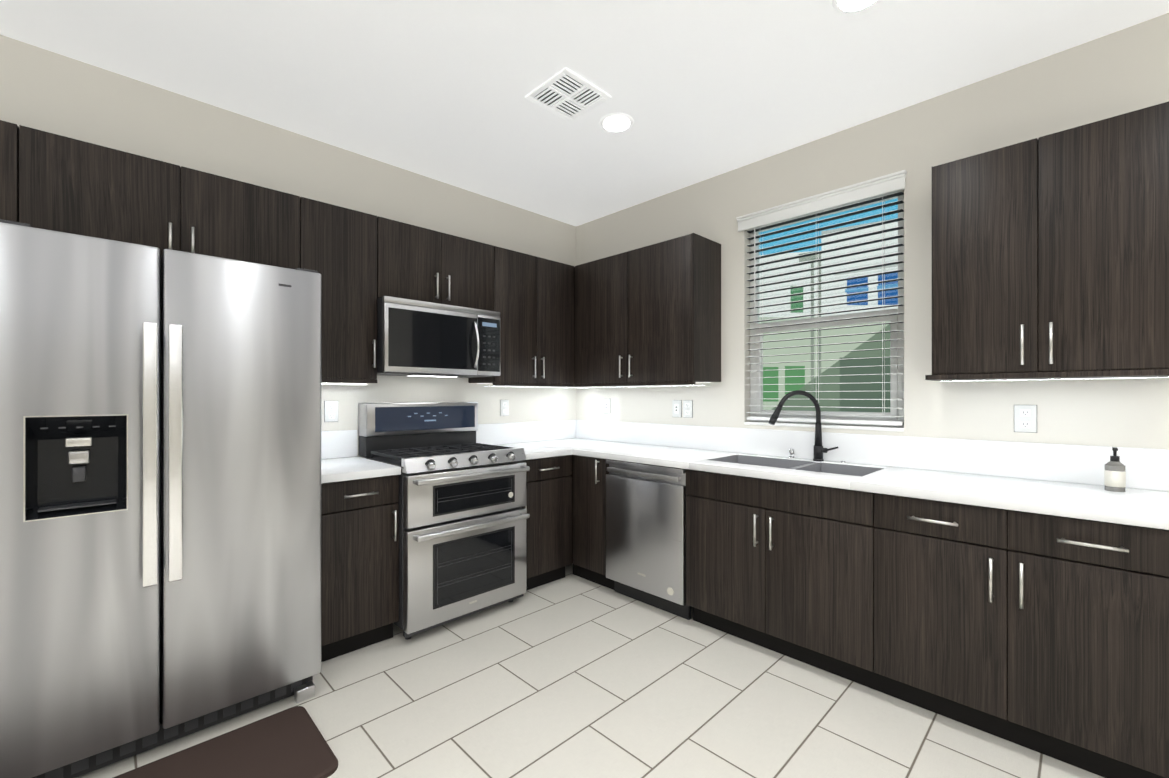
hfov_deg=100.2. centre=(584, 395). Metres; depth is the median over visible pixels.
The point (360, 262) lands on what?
upper cabinet
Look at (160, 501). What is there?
refrigerator
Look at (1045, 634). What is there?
base cabinet
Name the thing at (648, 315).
upper cabinet
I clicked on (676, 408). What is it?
electrical outlet
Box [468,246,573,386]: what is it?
upper cabinet
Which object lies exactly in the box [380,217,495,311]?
upper cabinet
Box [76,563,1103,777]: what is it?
floor
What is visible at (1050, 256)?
upper cabinet
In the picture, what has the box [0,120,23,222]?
upper cabinet
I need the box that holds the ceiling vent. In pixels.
[525,68,610,121]
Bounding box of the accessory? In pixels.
[788,448,795,458]
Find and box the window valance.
[736,170,906,231]
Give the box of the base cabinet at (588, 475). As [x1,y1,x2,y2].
[570,455,613,589]
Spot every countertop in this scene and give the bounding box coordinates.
[321,430,400,483]
[476,421,572,459]
[557,420,1168,529]
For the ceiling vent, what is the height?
0.010 m
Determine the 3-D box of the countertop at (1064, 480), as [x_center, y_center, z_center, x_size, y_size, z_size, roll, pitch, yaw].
[0.893,0.308,2.819,0.640,0.199,3.418,0,0,-44]
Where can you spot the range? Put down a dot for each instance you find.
(463, 515)
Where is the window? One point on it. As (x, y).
(896, 390)
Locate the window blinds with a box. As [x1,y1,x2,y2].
[746,190,903,425]
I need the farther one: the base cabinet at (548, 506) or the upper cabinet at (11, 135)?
the base cabinet at (548, 506)
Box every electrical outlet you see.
[324,401,337,421]
[500,400,508,415]
[672,400,681,416]
[683,400,692,417]
[1014,405,1036,432]
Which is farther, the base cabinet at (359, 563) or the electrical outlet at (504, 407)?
the electrical outlet at (504, 407)
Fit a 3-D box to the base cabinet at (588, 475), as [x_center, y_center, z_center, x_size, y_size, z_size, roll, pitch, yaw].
[0.250,0.847,3.497,0.609,0.876,0.324,0,0,-44]
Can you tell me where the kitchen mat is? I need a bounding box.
[113,706,337,777]
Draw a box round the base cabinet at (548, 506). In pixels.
[521,455,571,590]
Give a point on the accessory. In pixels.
(792, 453)
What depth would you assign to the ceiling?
2.20 m
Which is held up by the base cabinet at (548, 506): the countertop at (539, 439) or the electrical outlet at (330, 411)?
the countertop at (539, 439)
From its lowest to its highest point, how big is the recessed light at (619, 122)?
0.006 m
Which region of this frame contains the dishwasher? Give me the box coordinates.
[606,459,690,619]
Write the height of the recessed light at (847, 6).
0.006 m
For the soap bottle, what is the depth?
1.87 m
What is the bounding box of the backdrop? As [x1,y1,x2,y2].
[759,198,897,411]
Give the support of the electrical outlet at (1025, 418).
attached to the wall at (1122, 71)
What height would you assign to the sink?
0.257 m
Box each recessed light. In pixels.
[600,113,633,131]
[832,0,877,12]
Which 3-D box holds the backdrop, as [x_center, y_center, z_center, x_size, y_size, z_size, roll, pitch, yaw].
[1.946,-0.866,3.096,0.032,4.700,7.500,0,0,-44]
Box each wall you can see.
[0,34,575,456]
[576,13,1168,448]
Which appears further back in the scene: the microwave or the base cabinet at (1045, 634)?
the microwave
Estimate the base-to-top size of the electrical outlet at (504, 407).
0.123 m
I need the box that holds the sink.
[708,455,884,476]
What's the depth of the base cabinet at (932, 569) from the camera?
1.92 m
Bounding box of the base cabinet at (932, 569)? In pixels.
[862,491,1001,737]
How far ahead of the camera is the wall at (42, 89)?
2.76 m
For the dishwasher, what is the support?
on the floor
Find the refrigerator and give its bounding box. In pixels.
[0,219,320,777]
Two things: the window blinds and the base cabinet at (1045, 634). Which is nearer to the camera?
the base cabinet at (1045, 634)
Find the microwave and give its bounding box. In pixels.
[377,296,500,377]
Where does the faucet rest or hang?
on the countertop at (1064, 480)
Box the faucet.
[768,390,837,460]
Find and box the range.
[358,402,529,639]
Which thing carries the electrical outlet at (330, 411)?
attached to the wall at (42, 89)
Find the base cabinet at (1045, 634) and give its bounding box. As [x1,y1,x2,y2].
[1002,509,1168,777]
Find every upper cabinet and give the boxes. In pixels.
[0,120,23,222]
[24,126,303,268]
[304,197,379,382]
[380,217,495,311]
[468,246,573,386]
[574,233,720,384]
[925,101,1168,380]
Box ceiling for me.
[0,0,1168,225]
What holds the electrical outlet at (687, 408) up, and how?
attached to the wall at (1122, 71)
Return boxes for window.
[744,191,903,431]
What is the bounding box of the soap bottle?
[1104,447,1125,491]
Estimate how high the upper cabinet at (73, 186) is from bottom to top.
0.461 m
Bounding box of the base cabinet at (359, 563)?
[321,475,398,661]
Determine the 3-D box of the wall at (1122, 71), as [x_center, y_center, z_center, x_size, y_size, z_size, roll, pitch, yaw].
[2.487,-0.098,1.736,0.120,2.762,7.200,0,0,-44]
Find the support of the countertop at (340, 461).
on the base cabinet at (359, 563)
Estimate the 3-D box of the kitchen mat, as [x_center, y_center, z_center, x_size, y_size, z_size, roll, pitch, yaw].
[-1.357,1.273,1.492,1.005,0.018,0.480,0,0,-44]
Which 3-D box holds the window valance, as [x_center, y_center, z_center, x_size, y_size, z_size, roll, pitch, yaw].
[1.314,-1.103,2.824,0.032,0.090,0.934,0,0,-44]

